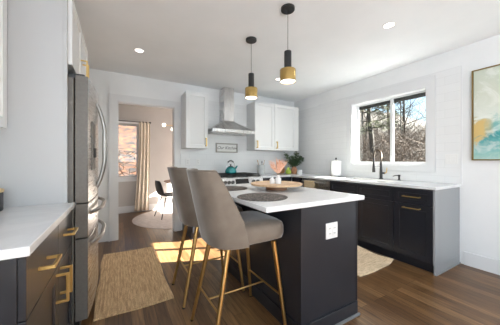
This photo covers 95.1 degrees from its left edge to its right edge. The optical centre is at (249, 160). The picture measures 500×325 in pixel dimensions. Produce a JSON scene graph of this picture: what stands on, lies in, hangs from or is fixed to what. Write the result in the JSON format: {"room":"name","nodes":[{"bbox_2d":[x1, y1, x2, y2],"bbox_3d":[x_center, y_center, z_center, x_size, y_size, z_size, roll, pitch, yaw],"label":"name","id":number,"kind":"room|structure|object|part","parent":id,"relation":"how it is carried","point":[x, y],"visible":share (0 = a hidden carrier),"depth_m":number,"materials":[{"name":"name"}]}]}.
{"room":"kitchen","nodes":[
{"label":"kitchen","id":0,"kind":"room"},
{"bbox_2d":[118,104,171,206],"bbox_3d":[-2.368,-0.062,5.514,4.840,2.500,0.120,0,0,-30],"label":"wall","id":1,"kind":"structure","parent":0,"point":[160,136],"depth_m":5.49,"materials":[{"name":"beige paint"}]},
{"bbox_2d":[118,120,141,181],"bbox_3d":[-3.116,-0.217,5.060,1.310,1.390,0.120,0,0,-30],"label":"window","id":2,"kind":"structure","parent":1,"relation":"in","point":[123,123],"depth_m":5.27,"materials":[{"name":"white paint"}]},
{"bbox_2d":[118,202,171,213],"bbox_3d":[-2.334,1.113,5.455,4.600,0.150,0.016,0,0,-30],"label":"baseboard","id":3,"kind":"structure","parent":1,"relation":"attached to","point":[125,209],"depth_m":5.42,"materials":[{"name":"white paint"}]},
{"bbox_3d":[-3.081,-0.887,4.979,1.710,0.040,0.094,0,0,-30],"label":"curtain rod","id":4,"kind":"object","parent":1,"relation":"attached to","visible":0},
{"bbox_2d":[134,122,149,211],"bbox_3d":[-2.490,0.133,5.286,0.334,2.060,0.047,0,0,-30],"label":"curtain","id":5,"kind":"object","parent":4,"relation":"hanging from","point":[142,185],"visible":1,"depth_m":5.29,"materials":[{"name":"beige fabric"}]},
{"bbox_2d":[89,68,293,242],"bbox_3d":[-1.216,-0.062,3.937,5.402,2.500,0.120,0,0,-30],"label":"wall","id":6,"kind":"structure","parent":0,"point":[104,82],"depth_m":3.48,"materials":[{"name":"white paint"}]},
{"bbox_2d":[108,93,180,241],"bbox_3d":[-1.653,0.100,3.670,1.048,2.176,0.146,0,0,-30],"label":"trim","id":7,"kind":"structure","parent":6,"relation":"attached to","point":[114,100],"depth_m":3.41,"materials":[{"name":"white paint"}]},
{"bbox_2d":[181,91,207,148],"bbox_3d":[-0.920,-0.649,3.815,0.363,0.905,0.363,0,0,-30],"label":"upper cabinet","id":8,"kind":"object","parent":6,"relation":"attached to","point":[194,105],"visible":1,"depth_m":3.71,"materials":[{"name":"white paint"}]},
{"bbox_2d":[208,87,254,135],"bbox_3d":[-0.368,-0.886,4.081,0.800,0.831,0.455,0,0,-30],"label":"range hood","id":9,"kind":"object","parent":6,"relation":"attached to","point":[226,125],"visible":0.91,"depth_m":4.06,"materials":[{"name":"silver metal"}]},
{"bbox_2d":[181,101,293,173],"bbox_3d":[-0.089,-0.405,4.511,2.498,1.355,0.009,0,0,-30],"label":"wall tile","id":10,"kind":"structure","parent":6,"relation":"attached to","point":[246,161],"depth_m":4.35,"materials":[{"name":"white tile"}]},
{"bbox_2d":[216,143,237,152],"bbox_3d":[-0.433,-0.234,4.294,0.440,0.175,0.022,0,0,-30],"label":"wall sign","id":11,"kind":"object","parent":10,"relation":"attached to","point":[220,147],"visible":1,"depth_m":4.29,"materials":[{"name":"grey wood"}]},
{"bbox_2d":[247,101,274,150],"bbox_3d":[0.220,-0.649,4.472,0.450,0.905,0.363,0,0,-30],"label":"upper cabinet","id":12,"kind":"object","parent":6,"relation":"attached to","point":[260,115],"visible":1,"depth_m":4.36,"materials":[{"name":"white paint"}]},
{"bbox_2d":[273,104,298,151],"bbox_3d":[0.682,-0.649,4.738,0.612,0.905,0.363,0,0,-30],"label":"upper cabinet","id":13,"kind":"object","parent":6,"relation":"attached to","point":[286,117],"visible":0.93,"depth_m":4.62,"materials":[{"name":"white paint"}]},
{"bbox_2d":[74,0,499,101],"bbox_3d":[0.199,-1.362,1.500,5.422,0.100,9.800,0,0,-30],"label":"ceiling","id":14,"kind":"structure","parent":0,"point":[333,44],"depth_m":2.42,"materials":[{"name":"paint"}]},
{"bbox_2d":[134,48,144,52],"bbox_3d":[-1.321,-1.310,2.724,0.120,0.004,0.120,0,0,-30],"label":"recessed light","id":15,"kind":"object","parent":14,"relation":"in","point":[138,50],"visible":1,"depth_m":2.72,"materials":[{"name":"white plastic"}]},
{"bbox_2d":[245,36,257,98],"bbox_3d":[0.013,-0.994,2.471,0.136,0.634,0.136,0,0,-30],"label":"pendant lamp","id":16,"kind":"object","parent":14,"relation":"hanging from","point":[251,92],"visible":1,"depth_m":2.44,"materials":[{"name":"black metal"}]},
{"bbox_3d":[0.013,-0.730,2.471,0.136,0.105,0.136,0,0,-30],"label":"lamp shade","id":17,"kind":"part","parent":16,"relation":"part of","materials":[{"name":"gold metal"}]},
{"bbox_2d":[280,3,295,83],"bbox_3d":[0.325,-0.994,1.964,0.136,0.634,0.136,0,0,-30],"label":"pendant lamp","id":18,"kind":"object","parent":14,"relation":"hanging from","point":[287,73],"visible":1,"depth_m":1.93,"materials":[{"name":"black metal"}]},
{"bbox_2d":[280,79,294,83],"bbox_3d":[0.325,-0.680,1.964,0.126,0.003,0.126,0,0,-30],"label":"diffuser","id":19,"kind":"object","parent":18,"relation":"attached to","point":[284,81],"depth_m":1.97,"materials":[{"name":"white glass"}]},
{"bbox_3d":[0.325,-0.730,1.964,0.136,0.105,0.136,0,0,-30],"label":"lamp shade","id":20,"kind":"part","parent":18,"relation":"part of","materials":[{"name":"gold metal"}]},
{"bbox_2d":[382,21,395,28],"bbox_3d":[1.346,-1.310,2.215,0.120,0.004,0.120,0,0,-30],"label":"recessed light","id":21,"kind":"object","parent":14,"relation":"in","point":[391,24],"visible":1,"depth_m":2.22,"materials":[{"name":"white plastic"}]},
{"bbox_2d":[384,23,393,27],"bbox_3d":[1.346,-1.309,2.215,0.088,0.001,0.088,0,0,-30],"label":"diffuser","id":22,"kind":"object","parent":21,"relation":"attached to","point":[388,25],"depth_m":2.22,"materials":[{"name":"white plastic"}]},
{"bbox_2d":[81,210,499,324],"bbox_3d":[0.199,1.218,1.500,5.422,0.060,9.800,0,0,-30],"label":"floor","id":23,"kind":"structure","parent":0,"point":[398,293],"depth_m":2.03,"materials":[{"name":"brown wood"}]},
{"bbox_2d":[0,0,67,206],"bbox_3d":[-1.439,0.038,1.324,0.604,2.300,0.025,0,0,-30],"label":"panel","id":24,"kind":"object","parent":23,"relation":"on","point":[34,141],"visible":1,"depth_m":1.39,"materials":[{"name":"grey paint"}]},
{"bbox_2d":[0,226,69,324],"bbox_3d":[-1.077,0.746,0.789,0.665,0.884,0.454,0,0,-30],"label":"base cabinet","id":25,"kind":"object","parent":23,"relation":"on","point":[29,284],"visible":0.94,"depth_m":0.80,"materials":[{"name":"grey paint"}]},
{"bbox_3d":[-0.998,0.694,0.580,0.593,0.779,0.012,0,0,-30],"label":"panel","id":26,"kind":"part","parent":25,"relation":"part of","materials":[{"name":"grey paint"}]},
{"bbox_2d":[0,202,74,260],"bbox_3d":[-1.196,0.287,0.943,0.645,0.032,0.879,0,0,-30],"label":"countertop","id":27,"kind":"structure","parent":25,"relation":"on","point":[23,229],"depth_m":0.95,"materials":[{"name":"white stone"}]},
{"bbox_2d":[0,188,3,210],"bbox_3d":[-1.399,0.211,1.196,0.154,0.119,0.154,0,0,-30],"label":"canister","id":28,"kind":"object","parent":27,"relation":"on","point":[1,189],"visible":1,"depth_m":1.23,"materials":[{"name":"grey ceramic"}]},
{"bbox_3d":[-0.842,0.414,0.926,0.021,0.204,0.450,0,0,-30],"label":"drawer","id":29,"kind":"part","parent":25,"relation":"part of","materials":[{"name":"grey paint"}]},
{"bbox_3d":[-0.842,0.796,0.926,0.021,0.553,0.450,0,0,-30],"label":"door","id":30,"kind":"part","parent":25,"relation":"part of","materials":[{"name":"grey paint"}]},
{"bbox_3d":[-0.793,0.403,0.911,0.050,0.012,0.125,0,0,-30],"label":"handle","id":31,"kind":"part","parent":25,"relation":"part of","materials":[{"name":"gold metal"}]},
{"bbox_3d":[-0.902,0.613,1.102,0.050,0.140,0.012,0,0,-30],"label":"handle","id":32,"kind":"part","parent":25,"relation":"part of","materials":[{"name":"gold metal"}]},
{"bbox_2d":[58,211,77,324],"bbox_3d":[-1.291,0.746,1.161,0.665,0.884,0.398,0,0,-30],"label":"base cabinet","id":33,"kind":"object","parent":23,"relation":"on","point":[65,228],"visible":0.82,"depth_m":1.26,"materials":[{"name":"grey paint"}]},
{"bbox_3d":[-1.055,0.414,1.296,0.021,0.204,0.395,0,0,-30],"label":"drawer","id":34,"kind":"part","parent":33,"relation":"part of","materials":[{"name":"grey paint"}]},
{"bbox_3d":[-1.055,0.796,1.296,0.021,0.553,0.395,0,0,-30],"label":"door","id":35,"kind":"part","parent":33,"relation":"part of","materials":[{"name":"grey paint"}]},
{"bbox_3d":[-0.947,0.613,1.180,0.050,0.140,0.012,0,0,-30],"label":"handle","id":36,"kind":"part","parent":33,"relation":"part of","materials":[{"name":"gold metal"}]},
{"bbox_3d":[-1.015,0.403,1.297,0.050,0.012,0.125,0,0,-30],"label":"handle","id":37,"kind":"part","parent":33,"relation":"part of","materials":[{"name":"gold metal"}]},
{"bbox_2d":[68,72,106,324],"bbox_3d":[-1.570,0.302,1.778,0.769,1.772,0.872,0,0,-30],"label":"refrigerator","id":38,"kind":"object","parent":23,"relation":"on","point":[84,108],"visible":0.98,"depth_m":1.54,"materials":[{"name":"silver metal"}]},
{"bbox_3d":[-1.226,-0.141,1.723,0.094,0.855,0.434,0,0,-30],"label":"door","id":39,"kind":"part","parent":38,"relation":"part of","materials":[{"name":"silver metal"}]},
{"bbox_3d":[-1.336,0.800,1.913,0.094,0.545,0.871,0,0,-30],"label":"drawer","id":40,"kind":"part","parent":38,"relation":"part of","materials":[{"name":"silver metal"}]},
{"bbox_3d":[-1.336,0.406,1.913,0.094,0.228,0.871,0,0,-30],"label":"drawer","id":41,"kind":"part","parent":38,"relation":"part of","materials":[{"name":"silver metal"}]},
{"bbox_3d":[-1.445,-0.141,2.102,0.094,0.855,0.434,0,0,-30],"label":"door","id":42,"kind":"part","parent":38,"relation":"part of","materials":[{"name":"silver metal"}]},
{"bbox_3d":[-1.283,0.588,1.943,0.088,0.028,0.744,0,0,-30],"label":"handle","id":43,"kind":"part","parent":38,"relation":"part of","materials":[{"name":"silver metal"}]},
{"bbox_3d":[-1.283,0.366,1.943,0.088,0.028,0.744,0,0,-30],"label":"handle","id":44,"kind":"part","parent":38,"relation":"part of","materials":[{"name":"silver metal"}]},
{"bbox_3d":[-1.250,-0.124,1.910,0.082,0.706,0.028,0,0,-30],"label":"handle","id":45,"kind":"part","parent":38,"relation":"part of","materials":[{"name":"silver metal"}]},
{"bbox_3d":[-1.295,-0.124,1.988,0.082,0.706,0.028,0,0,-30],"label":"handle","id":46,"kind":"part","parent":38,"relation":"part of","materials":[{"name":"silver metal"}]},
{"bbox_2d":[93,246,173,321],"bbox_3d":[-1.241,1.179,2.401,0.587,0.018,1.352,0,0,-30],"label":"jute rug","id":47,"kind":"object","parent":23,"relation":"on","point":[132,280],"visible":1,"depth_m":2.16,"materials":[{"name":"beige wicker"}]},
{"bbox_2d":[132,208,171,228],"bbox_3d":[-1.489,1.183,4.889,1.840,0.009,1.840,0,0,-30],"label":"round rug","id":48,"kind":"object","parent":23,"relation":"on","point":[147,220],"visible":0.39,"depth_m":4.56,"materials":[{"name":"beige carpet"}]},
{"bbox_2d":[154,180,171,219],"bbox_3d":[-1.738,0.795,4.828,0.490,0.770,0.427,0,0,-42],"label":"dining chair","id":49,"kind":"object","parent":48,"relation":"on","point":[159,189],"visible":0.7,"depth_m":4.66,"materials":[{"name":"black metal"}]},
{"bbox_3d":[-1.749,0.596,4.817,0.459,0.371,0.427,0,0,-42],"label":"shell seat","id":50,"kind":"part","parent":49,"relation":"part of","materials":[{"name":"black plastic"}]},
{"bbox_2d":[182,223,200,239],"bbox_3d":[-0.795,0.746,3.722,0.445,0.884,0.668,0,0,-30],"label":"base cabinet","id":51,"kind":"object","parent":23,"relation":"on","point":[190,231],"visible":0.04,"depth_m":3.48,"materials":[{"name":"grey paint"}]},
{"bbox_2d":[167,167,244,308],"bbox_3d":[-0.426,0.623,2.133,0.647,1.130,0.501,0,0,-30],"label":"bar stool","id":52,"kind":"object","parent":23,"relation":"on","point":[179,180],"visible":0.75,"depth_m":1.90,"materials":[{"name":"beige fabric"}]},
{"bbox_3d":[-0.664,0.868,2.201,0.166,0.624,0.036,0,0,-4],"label":"leg","id":53,"kind":"part","parent":52,"relation":"part of","materials":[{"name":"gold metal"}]},
{"bbox_3d":[-0.565,0.304,2.052,0.315,0.488,0.474,0,0,-30],"label":"backrest","id":54,"kind":"part","parent":52,"relation":"part of","materials":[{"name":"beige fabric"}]},
{"bbox_3d":[-0.490,0.868,1.895,0.035,0.625,0.166,0,0,39],"label":"leg","id":55,"kind":"part","parent":52,"relation":"part of","materials":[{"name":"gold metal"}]},
{"bbox_3d":[-0.318,0.869,2.442,0.036,0.622,0.114,0,0,22],"label":"leg","id":56,"kind":"part","parent":52,"relation":"part of","materials":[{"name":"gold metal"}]},
{"bbox_3d":[-0.103,0.869,2.074,0.115,0.622,0.035,0,0,2],"label":"leg","id":57,"kind":"part","parent":52,"relation":"part of","materials":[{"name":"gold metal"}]},
{"bbox_2d":[186,168,286,324],"bbox_3d":[-0.119,0.623,1.646,0.648,1.130,0.501,0,0,-31],"label":"bar stool","id":58,"kind":"object","parent":23,"relation":"on","point":[222,226],"visible":1,"depth_m":1.43,"materials":[{"name":"beige fabric"}]},
{"bbox_3d":[-0.358,0.868,1.709,0.166,0.624,0.036,0,0,-5],"label":"leg","id":59,"kind":"part","parent":58,"relation":"part of","materials":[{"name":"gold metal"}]},
{"bbox_3d":[-0.256,0.304,1.562,0.315,0.488,0.474,0,0,-31],"label":"backrest","id":60,"kind":"part","parent":58,"relation":"part of","materials":[{"name":"beige fabric"}]},
{"bbox_3d":[-0.179,0.868,1.407,0.035,0.625,0.166,0,0,38],"label":"leg","id":61,"kind":"part","parent":58,"relation":"part of","materials":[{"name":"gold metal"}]},
{"bbox_3d":[-0.016,0.869,1.956,0.036,0.622,0.114,0,0,21],"label":"leg","id":62,"kind":"part","parent":58,"relation":"part of","materials":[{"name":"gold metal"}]},
{"bbox_3d":[-0.044,0.484,1.690,0.472,0.128,0.450,0,0,-31],"label":"seat","id":63,"kind":"part","parent":58,"relation":"part of","materials":[{"name":"beige fabric"}]},
{"bbox_3d":[0.205,0.869,1.593,0.115,0.622,0.035,0,0,1],"label":"leg","id":64,"kind":"part","parent":58,"relation":"part of","materials":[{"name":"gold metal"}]},
{"bbox_2d":[218,172,262,184],"bbox_3d":[-0.248,0.709,3.996,0.758,0.958,0.717,0,0,-30],"label":"range","id":65,"kind":"object","parent":23,"relation":"on","point":[238,177],"visible":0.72,"depth_m":3.79,"materials":[{"name":"silver metal"}]},
{"bbox_2d":[225,160,237,173],"bbox_3d":[-0.343,0.110,4.072,0.207,0.239,0.207,0,0,15],"label":"kettle","id":66,"kind":"object","parent":65,"relation":"on","point":[230,169],"visible":1,"depth_m":4.01,"materials":[{"name":"teal metal"}]},
{"bbox_2d":[220,175,258,177],"bbox_3d":[-0.283,0.275,4.059,0.754,0.017,0.573,0,0,-30],"label":"cooktop","id":67,"kind":"object","parent":65,"relation":"in","point":[222,176],"depth_m":3.81,"materials":[{"name":"black glass"}]},
{"bbox_3d":[-0.117,0.353,3.769,0.758,0.160,0.111,0,0,-30],"label":"control panel","id":68,"kind":"part","parent":65,"relation":"part of","materials":[{"name":"silver metal"}]},
{"bbox_2d":[263,177,290,180],"bbox_3d":[0.358,0.746,4.387,0.666,0.884,0.668,0,0,-30],"label":"base cabinet","id":69,"kind":"object","parent":23,"relation":"on","point":[282,178],"visible":0.03,"depth_m":4.20,"materials":[{"name":"black paint"}]},
{"bbox_2d":[256,173,460,189],"bbox_3d":[1.170,0.287,3.567,1.256,0.031,2.882,0,0,-30],"label":"countertop","id":70,"kind":"structure","parent":69,"relation":"on","point":[391,182],"depth_m":3.10,"materials":[{"name":"white stone"}]},
{"bbox_2d":[257,165,264,174],"bbox_3d":[0.217,0.178,4.441,0.150,0.187,0.150,0,0,-30],"label":"utensil crock","id":71,"kind":"object","parent":70,"relation":"on","point":[260,168],"visible":0.99,"depth_m":4.38,"materials":[{"name":"grey ceramic"}]},
{"bbox_2d":[285,166,290,173],"bbox_3d":[0.773,0.189,4.599,0.120,0.166,0.120,0,0,-30],"label":"pear ornament","id":72,"kind":"object","parent":70,"relation":"on","point":[288,171],"visible":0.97,"depth_m":4.56,"materials":[{"name":"green ceramic"}]},
{"bbox_2d":[284,151,303,173],"bbox_3d":[0.948,0.027,4.737,0.546,0.490,0.304,0,0,-8],"label":"potted plant","id":73,"kind":"object","parent":70,"relation":"on","point":[292,162],"visible":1,"depth_m":4.71,"materials":[{"name":"green plant"}]},
{"bbox_2d":[331,158,340,176],"bbox_3d":[1.491,0.111,3.963,0.180,0.322,0.180,0,0,-30],"label":"paper towel holder","id":74,"kind":"object","parent":70,"relation":"on","point":[335,165],"visible":0.98,"depth_m":3.89,"materials":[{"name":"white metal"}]},
{"bbox_2d":[372,149,386,178],"bbox_3d":[1.861,0.052,3.278,0.229,0.439,0.118,0,0,-30],"label":"faucet","id":75,"kind":"object","parent":70,"relation":"on","point":[374,152],"visible":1,"depth_m":3.31,"materials":[{"name":"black metal"}]},
{"bbox_2d":[225,183,364,324],"bbox_3d":[0.172,0.730,2.095,0.916,0.917,1.280,0,0,-30],"label":"kitchen island","id":76,"kind":"object","parent":23,"relation":"on","point":[319,274],"visible":0.73,"depth_m":1.64,"materials":[{"name":"black wood"}]},
{"bbox_2d":[226,186,246,190],"bbox_3d":[-0.212,0.268,2.221,0.376,0.005,0.376,0,0,-30],"label":"placemat","id":77,"kind":"object","parent":76,"relation":"on","point":[230,188],"visible":0.52,"depth_m":2.17,"materials":[{"name":"grey fabric"}]},
{"bbox_2d":[237,193,287,200],"bbox_3d":[0.090,0.268,1.696,0.376,0.005,0.376,0,0,-30],"label":"placemat","id":78,"kind":"object","parent":76,"relation":"on","point":[249,196],"visible":1,"depth_m":1.65,"materials":[{"name":"grey fabric"}]},
{"bbox_2d":[251,181,302,190],"bbox_3d":[0.248,0.240,2.145,0.480,0.061,0.480,0,0,-30],"label":"lazy susan","id":79,"kind":"object","parent":76,"relation":"on","point":[284,184],"visible":0.84,"depth_m":2.05,"materials":[{"name":"brown wood"}]},
{"bbox_2d":[270,176,274,183],"bbox_3d":[0.205,0.179,2.115,0.048,0.070,0.048,0,0,-30],"label":"bottle vase","id":80,"kind":"object","parent":79,"relation":"on","point":[272,180],"visible":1,"depth_m":2.10,"materials":[{"name":"white ceramic"}]},
{"bbox_2d":[275,175,280,183],"bbox_3d":[0.261,0.173,2.112,0.056,0.082,0.056,0,0,-30],"label":"bottle vase","id":81,"kind":"object","parent":79,"relation":"on","point":[277,179],"visible":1,"depth_m":2.09,"materials":[{"name":"white ceramic"}]},
{"bbox_2d":[269,158,286,174],"bbox_3d":[0.263,0.084,2.112,0.188,0.237,0.097,0,0,1],"label":"dried grass","id":82,"kind":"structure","parent":81,"relation":"in","point":[279,167],"depth_m":2.10,"materials":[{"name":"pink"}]},
{"bbox_3d":[0.281,1.135,2.143,0.578,0.105,1.206,0,0,-30],"label":"baseboard","id":83,"kind":"part","parent":76,"relation":"part of","materials":[{"name":"grey paint"}]},
{"bbox_3d":[0.576,0.746,1.641,0.564,0.884,0.012,0,0,-30],"label":"panel","id":84,"kind":"part","parent":76,"relation":"part of","materials":[{"name":"grey paint"}]},
{"bbox_2d":[326,222,337,239],"bbox_3d":[0.585,0.500,1.633,0.118,0.112,0.010,0,0,-30],"label":"outlet plate","id":85,"kind":"object","parent":76,"relation":"attached to","point":[331,228],"visible":1,"depth_m":1.63,"materials":[{"name":"white plastic"}]},
{"bbox_3d":[0.583,1.179,1.611,0.606,0.018,0.018,0,0,-30],"label":"shoe moulding","id":86,"kind":"part","parent":76,"relation":"part of","materials":[{"name":"grey wood"}]},
{"bbox_2d":[292,177,301,186],"bbox_3d":[1.118,0.746,4.312,0.618,0.884,0.261,0,0,-30],"label":"base cabinet","id":87,"kind":"object","parent":23,"relation":"on","point":[295,179],"visible":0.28,"depth_m":4.16,"materials":[{"name":"grey paint"}]},
{"bbox_2d":[302,178,330,190],"bbox_3d":[1.309,0.749,3.915,0.663,0.878,0.604,0,0,-30],"label":"dishwasher","id":88,"kind":"object","parent":23,"relation":"on","point":[319,184],"visible":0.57,"depth_m":3.67,"materials":[{"name":"grey metal"}]},
{"bbox_2d":[304,180,314,187],"bbox_3d":[0.993,0.462,3.820,0.036,0.252,0.220,0,0,-30],"label":"dish towel","id":89,"kind":"object","parent":88,"relation":"hanging from","point":[310,184],"visible":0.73,"depth_m":3.79,"materials":[{"name":"beige fabric"}]},
{"bbox_2d":[330,181,396,259],"bbox_3d":[1.727,0.746,3.255,0.618,0.884,0.934,0,0,-30],"label":"base cabinet","id":90,"kind":"object","parent":23,"relation":"on","point":[375,213],"visible":0.6,"depth_m":2.91,"materials":[{"name":"grey paint"}]},
{"bbox_3d":[1.352,0.778,3.309,0.021,0.584,0.463,0,0,-30],"label":"door","id":91,"kind":"part","parent":90,"relation":"part of","materials":[{"name":"grey paint"}]},
{"bbox_3d":[1.736,0.416,3.261,0.596,0.224,0.934,0,0,-30],"label":"rail","id":92,"kind":"part","parent":90,"relation":"part of","materials":[{"name":"grey paint"}]},
{"bbox_3d":[1.585,0.778,2.904,0.021,0.584,0.463,0,0,-30],"label":"door","id":93,"kind":"part","parent":90,"relation":"part of","materials":[{"name":"grey paint"}]},
{"bbox_2d":[357,245,392,276],"bbox_3d":[1.174,1.153,2.851,0.612,0.069,0.873,0,0,-30],"label":"mat","id":94,"kind":"object","parent":23,"relation":"on","point":[368,262],"visible":0.31,"depth_m":2.64,"materials":[{"name":"beige carpet"}]},
{"bbox_2d":[394,187,460,275],"bbox_3d":[2.045,0.746,2.656,0.664,0.884,0.414,0,0,-30],"label":"base cabinet","id":95,"kind":"object","parent":23,"relation":"on","point":[426,222],"visible":0.94,"depth_m":2.50,"materials":[{"name":"grey paint"}]},
{"bbox_3d":[1.800,0.398,2.530,0.021,0.164,0.383,0,0,-30],"label":"drawer","id":96,"kind":"part","parent":95,"relation":"part of","materials":[{"name":"grey paint"}]},
{"bbox_3d":[1.800,0.778,2.530,0.021,0.584,0.383,0,0,-30],"label":"door","id":97,"kind":"part","parent":95,"relation":"part of","materials":[{"name":"grey paint"}]},
{"bbox_3d":[2.162,0.746,2.500,0.618,0.884,0.026,0,0,-30],"label":"panel","id":98,"kind":"part","parent":95,"relation":"part of","materials":[{"name":"grey wood"}]},
{"bbox_2d":[294,34,499,263],"bbox_3d":[2.938,-0.062,1.956,0.180,2.500,7.458,0,0,-30],"label":"wall","id":99,"kind":"structure","parent":0,"point":[480,186],"depth_m":2.58,"materials":[{"name":"white paint"}]},
{"bbox_2d":[294,67,459,183],"bbox_3d":[1.716,-0.405,3.887,0.009,1.355,2.874,0,0,-30],"label":"wall tile","id":100,"kind":"structure","parent":99,"relation":"attached to","point":[322,128],"depth_m":3.79,"materials":[{"name":"white tile"}]},
{"bbox_2d":[318,65,461,183],"bbox_3d":[1.892,-0.411,3.579,0.013,1.368,2.190,0,0,-30],"label":"trim","id":101,"kind":"structure","parent":99,"relation":"attached to","point":[461,65],"depth_m":2.64,"materials":[{"name":"white paint"}]},
{"bbox_2d":[347,76,434,171],"bbox_3d":[2.074,-0.455,3.435,0.202,1.205,1.257,0,0,-30],"label":"window","id":102,"kind":"structure","parent":99,"relation":"in","point":[407,91],"depth_m":3.35,"materials":[{"name":"white paint"}]},
{"bbox_3d":[1.994,-0.444,3.680,0.026,0.982,0.578,0,0,-30],"label":"sash","id":103,"kind":"part","parent":102,"relation":"part of","materials":[{"name":"white paint"}]},
{"bbox_3d":[2.240,-0.444,3.209,0.026,0.982,0.485,0,0,-30],"label":"sash","id":104,"kind":"part","parent":102,"relation":"part of","materials":[{"name":"white paint"}]},
{"bbox_2d":[464,251,499,274],"bbox_3d":[3.580,1.113,0.645,0.016,0.150,4.545,0,0,-30],"label":"baseboard","id":105,"kind":"structure","parent":99,"relation":"attached to","point":[487,264],"depth_m":2.47,"materials":[{"name":"white paint"}]},
{"bbox_2d":[472,64,499,159],"bbox_3d":[2.722,-0.497,2.110,0.040,0.990,1.000,0,0,-30],"label":"painting","id":106,"kind":"object","parent":99,"relation":"attached to","point":[485,81],"visible":1,"depth_m":2.44,"materials":[{"name":"multicoloured paint"}]},
{"bbox_3d":[-0.938,-0.062,-0.276,0.120,2.500,7.458,0,0,-30],"label":"wall","id":107,"kind":"structure","parent":0,"visible":0},
{"bbox_2d":[0,0,6,127],"bbox_3d":[-1.331,-0.644,0.866,0.328,0.920,0.870,0,0,-30],"label":"upper cabinet","id":108,"kind":"object","parent":107,"relation":"attached to","point":[3,3],"visible":1,"depth_m":1.28,"materials":[{"name":"white paint"}]},
{"bbox_2d":[68,0,88,77],"bbox_3d":[-1.636,-0.855,1.742,0.666,0.455,0.892,0,0,-30],"label":"upper cabinet","id":109,"kind":"object","parent":107,"relation":"attached to","point":[77,49],"visible":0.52,"depth_m":1.67,"materials":[{"name":"white paint"}]},
{"bbox_3d":[-1.286,-0.855,1.687,0.021,0.453,0.443,0,0,-30],"label":"door","id":110,"kind":"part","parent":109,"relation":"part of","materials":[{"name":"white paint"}]},
{"bbox_3d":[-1.343,-0.737,1.853,0.047,0.150,0.010,0,0,-30],"label":"handle","id":111,"kind":"part","parent":109,"relation":"part of","materials":[{"name":"gold metal"}]},
{"bbox_3d":[-1.508,-0.855,2.072,0.021,0.453,0.443,0,0,-30],"label":"door","id":112,"kind":"part","parent":109,"relation":"part of","materials":[{"name":"white paint"}]},
{"label":"outside","id":113,"kind":"structure","parent":0,"visible":0},
{"bbox_2d":[359,110,425,161],"bbox_3d":[-1.986,-2.813,18.474,65.000,9.333,46.000,0,0,-30],"label":"ground","id":114,"kind":"structure","parent":113,"point":[410,120],"depth_m":23.75,"materials":[{"name":"brown soil"}]},
{"bbox_2d":[359,107,377,156],"bbox_3d":[6.484,-3.142,13.117,3.704,6.877,3.039,0,0,-36],"label":"bare tree","id":115,"kind":"object","parent":114,"relation":"on","point":[376,107],"visible":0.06,"depth_m":13.14,"materials":[{"name":"grey plant"}]},
{"bbox_2d":[360,103,397,161],"bbox_3d":[5.180,-1.785,10.165,3.174,5.894,2.605,0,0,7],"label":"bare tree","id":116,"kind":"object","parent":114,"relation":"on","point":[366,121],"visible":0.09,"depth_m":10.11,"materials":[{"name":"grey plant"}]},
{"bbox_2d":[359,105,399,161],"bbox_3d":[4.522,-1.701,8.405,1.908,6.491,2.124,0,0,-6],"label":"pine tree","id":117,"kind":"object","parent":114,"relation":"on","point":[369,112],"visible":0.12,"depth_m":8.27,"materials":[{"name":"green plant"}]},
{"bbox_2d":[360,104,407,145],"bbox_3d":[7.302,-1.661,12.686,4.104,4.654,2.382,0,0,-18],"label":"bare tree","id":118,"kind":"object","parent":114,"relation":"on","point":[387,104],"visible":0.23,"depth_m":12.63,"materials":[{"name":"grey plant"}]},
{"bbox_2d":[371,103,409,131],"bbox_3d":[8.121,-2.453,12.988,2.502,5.862,2.191,0,0,-30],"label":"pine tree","id":119,"kind":"object","parent":114,"relation":"on","point":[394,103],"visible":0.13,"depth_m":13.03,"materials":[{"name":"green plant"}]},
{"bbox_2d":[359,115,425,161],"bbox_3d":[5.727,-0.909,11.233,8.113,5.247,10.315,0,0,-30],"label":"thicket","id":120,"kind":"object","parent":114,"relation":"on","point":[421,141],"visible":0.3,"depth_m":8.25,"materials":[{"name":"brown plant"}]},
{"bbox_2d":[372,97,425,161],"bbox_3d":[7.209,-2.537,10.095,4.303,6.910,3.795,0,0,-33],"label":"bare tree","id":121,"kind":"object","parent":114,"relation":"on","point":[404,112],"visible":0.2,"depth_m":10.30,"materials":[{"name":"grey plant"}]},
{"bbox_2d":[373,98,424,143],"bbox_3d":[8.954,-2.977,14.216,3.596,6.547,4.077,0,0,14],"label":"bare tree","id":122,"kind":"object","parent":114,"relation":"on","point":[418,98],"visible":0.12,"depth_m":13.50,"materials":[{"name":"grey plant"}]},
{"bbox_2d":[374,98,425,158],"bbox_3d":[6.276,-1.118,9.281,2.144,4.189,3.694,0,0,-15],"label":"bare tree","id":123,"kind":"object","parent":114,"relation":"on","point":[401,107],"visible":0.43,"depth_m":9.65,"materials":[{"name":"grey plant"}]},
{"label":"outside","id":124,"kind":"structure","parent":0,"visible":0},
{"bbox_2d":[118,125,135,175],"bbox_3d":[-7.979,-1.051,11.849,14.000,5.683,16.000,0,0,-30],"label":"slope","id":125,"kind":"structure","parent":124,"point":[126,135],"depth_m":11.36,"materials":[{"name":"orange soil"}]},
{"bbox_2d":[118,147,135,175],"bbox_3d":[-5.338,0.301,8.335,5.546,2.428,5.398,0,0,-30],"label":"fallen branches","id":126,"kind":"object","parent":125,"relation":"on","point":[120,147],"visible":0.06,"depth_m":9.51,"materials":[{"name":"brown plant"}]}
]}

